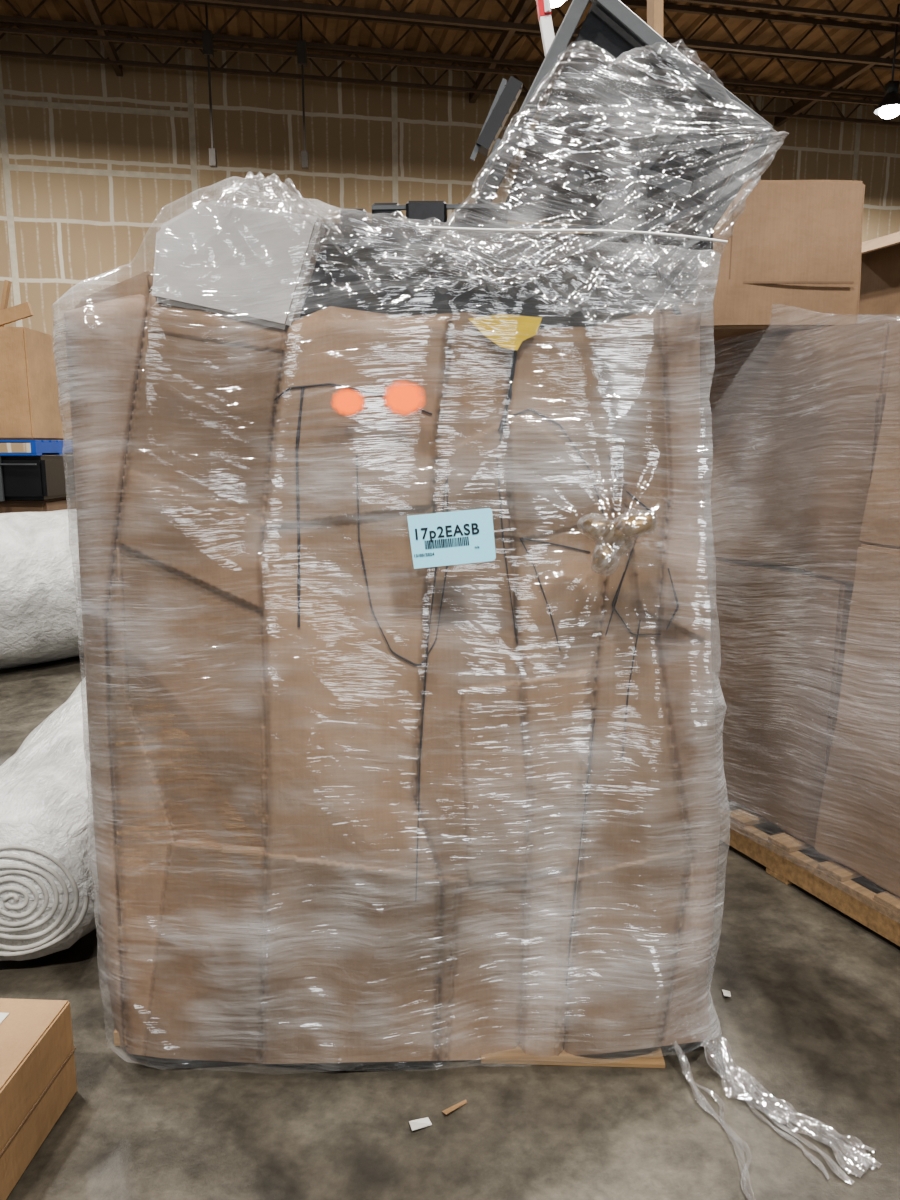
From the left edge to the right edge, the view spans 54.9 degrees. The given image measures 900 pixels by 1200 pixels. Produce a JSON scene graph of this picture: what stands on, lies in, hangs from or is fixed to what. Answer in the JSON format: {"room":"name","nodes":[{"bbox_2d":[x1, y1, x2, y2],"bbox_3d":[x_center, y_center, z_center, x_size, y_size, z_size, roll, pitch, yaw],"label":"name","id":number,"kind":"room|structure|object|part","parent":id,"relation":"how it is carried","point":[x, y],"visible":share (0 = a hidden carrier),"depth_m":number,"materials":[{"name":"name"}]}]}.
{"room":"warehouse","nodes":[
{"label":"warehouse","id":0,"kind":"room"},
{"bbox_2d":[0,656,899,1199],"bbox_3d":[0.000,-0.308,10.100,44.000,0.100,50.000,0,10,0],"label":"floor","id":1,"kind":"structure","parent":0,"point":[805,1043],"depth_m":1.88,"materials":[{"name":"concrete"}]},
{"bbox_2d":[0,280,75,512],"bbox_3d":[-4.069,-1.220,7.256,1.809,2.684,1.166,0,10,0],"label":"goods","id":2,"kind":"object","parent":1,"relation":"on","point":[35,409],"visible":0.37,"depth_m":6.78,"materials":[{"name":"cardboard"}]},
{"bbox_2d":[0,998,76,1199],"bbox_3d":[-1.083,1.020,1.622,0.505,0.227,0.585,1,10,3],"label":"cardboard box","id":3,"kind":"object","parent":1,"relation":"on","point":[38,1082],"visible":1,"depth_m":1.75,"materials":[{"name":"brown cardboard"}]},
{"bbox_2d":[0,509,83,668],"bbox_3d":[-2.904,-0.068,5.545,3.582,1.001,1.024,-9,14,-42],"label":"roll","id":4,"kind":"object","parent":1,"relation":"on","point":[41,622],"visible":0.35,"depth_m":5.33,"materials":[{"name":"white fabric"}]},
{"bbox_2d":[0,678,100,960],"bbox_3d":[-1.299,0.567,3.361,0.569,0.510,2.198,-1,10,-8],"label":"roll","id":5,"kind":"object","parent":1,"relation":"on","point":[49,889],"visible":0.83,"depth_m":2.33,"materials":[{"name":"white fabric"}]},
{"bbox_2d":[409,1117,431,1130],"bbox_3d":[-0.066,1.094,1.816,0.047,0.008,0.031,-6,11,-29],"label":"paper scrap","id":6,"kind":"object","parent":1,"relation":"on","point":[424,1122],"visible":1,"depth_m":1.81,"materials":[{"name":"white paper"}]},
{"bbox_2d":[442,1099,466,1114],"bbox_3d":[0.008,1.086,1.861,0.061,0.008,0.017,-9,13,-42],"label":"wood splinter","id":7,"kind":"object","parent":1,"relation":"on","point":[454,1107],"visible":1,"depth_m":1.86,"materials":[{"name":"beige wood"}]},
{"bbox_2d":[56,0,865,1175],"bbox_3d":[0.014,-0.165,2.045,1.687,2.478,1.506,0,10,0],"label":"load","id":8,"kind":"object","parent":1,"relation":"on","point":[397,656],"visible":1,"depth_m":1.81,"materials":[{"name":"cardboard"}]},
{"bbox_2d":[333,390,363,414],"bbox_3d":[-0.196,-0.381,1.668,0.073,0.056,0.001,0,10,0],"label":"sticker","id":9,"kind":"object","parent":8,"relation":"attached to","point":[348,402],"depth_m":1.67,"materials":[{"name":"orange paper"}]},
{"bbox_2d":[386,383,422,413],"bbox_3d":[-0.089,-0.390,1.672,0.091,0.071,0.001,0,10,0],"label":"sticker","id":10,"kind":"object","parent":8,"relation":"attached to","point":[403,398],"depth_m":1.67,"materials":[{"name":"orange paper"}]},
{"bbox_3d":[0.200,-1.336,1.897,0.043,0.118,0.026,0,10,0],"label":"red handle","id":11,"kind":"part","parent":8,"relation":"part of","materials":[{"name":"plastic"}]},
{"bbox_3d":[0.359,-0.997,1.769,0.613,0.498,0.057,0,10,0],"label":"stand frame","id":12,"kind":"part","parent":8,"relation":"part of","materials":[{"name":"grey metal"}]},
{"bbox_3d":[0.373,-1.017,1.826,0.530,0.446,0.069,0,10,0],"label":"stand panel","id":13,"kind":"part","parent":8,"relation":"part of","materials":[{"name":"black plastic"}]},
{"bbox_2d":[722,989,730,996],"bbox_3d":[0.716,1.018,2.248,0.021,0.008,0.034,0,10,0],"label":"paper scrap","id":14,"kind":"object","parent":1,"relation":"on","point":[725,992],"visible":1,"depth_m":2.25,"materials":[{"name":"white paper"}]},
{"bbox_2d":[695,180,899,946],"bbox_3d":[1.450,-0.204,2.860,1.507,2.208,1.470,-4,11,-23],"label":"load","id":15,"kind":"object","parent":1,"relation":"on","point":[800,397],"visible":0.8,"depth_m":2.68,"materials":[{"name":"brown cardboard"}]},
{"bbox_2d":[855,231,899,320],"bbox_3d":[2.731,-0.765,4.860,1.053,2.632,1.037,-3,10,-17],"label":"cartons","id":16,"kind":"object","parent":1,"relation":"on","point":[878,285],"visible":0.02,"depth_m":4.76,"materials":[{"name":"cardboard"}]},
{"bbox_2d":[0,32,899,452],"bbox_3d":[-0.029,-7.070,20.227,46.000,9.700,0.304,-2,10,-11],"label":"wall","id":17,"kind":"structure","parent":0,"point":[78,236],"depth_m":18.68,"materials":[{"name":"paint"}]},
{"bbox_2d":[0,49,862,452],"bbox_3d":[0.418,-7.057,20.157,19.680,9.700,0.011,-2,10,-11],"label":"bands","id":18,"kind":"object","parent":17,"relation":"attached to","point":[189,114],"visible":0.34,"depth_m":18.30,"materials":[{"name":"metal"}]},
{"bbox_2d":[0,0,899,126],"bbox_3d":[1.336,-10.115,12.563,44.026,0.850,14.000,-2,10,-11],"label":"ceiling","id":19,"kind":"structure","parent":0,"point":[879,58],"depth_m":16.89,"materials":[{"name":"metal"}]},
{"bbox_2d":[202,2,216,167],"bbox_3d":[-4.482,-9.672,16.166,0.160,2.965,0.160,0,10,0],"label":"conduit","id":20,"kind":"object","parent":19,"relation":"hanging from","point":[207,36],"visible":1,"depth_m":16.11,"materials":[{"name":"metal"}]},
{"bbox_2d":[297,11,308,168],"bbox_3d":[-2.806,-9.784,16.553,0.160,2.879,0.160,0,10,0],"label":"conduit","id":21,"kind":"object","parent":19,"relation":"hanging from","point":[301,44],"visible":0.88,"depth_m":16.48,"materials":[{"name":"metal"}]},
{"bbox_2d":[550,0,566,7],"bbox_3d":[1.500,-9.601,12.523,0.560,1.840,0.560,0,10,0],"label":"lamp","id":22,"kind":"object","parent":19,"relation":"hanging from","point":[554,3],"visible":0.56,"depth_m":12.64,"materials":[{"name":"grey metal"}]},
{"bbox_2d":[874,4,899,118],"bbox_3d":[8.435,-10.229,16.474,0.560,1.975,0.560,0,10,0],"label":"lamp","id":23,"kind":"object","parent":19,"relation":"hanging from","point":[889,106],"visible":1,"depth_m":16.47,"materials":[{"name":"grey metal"}]}
]}

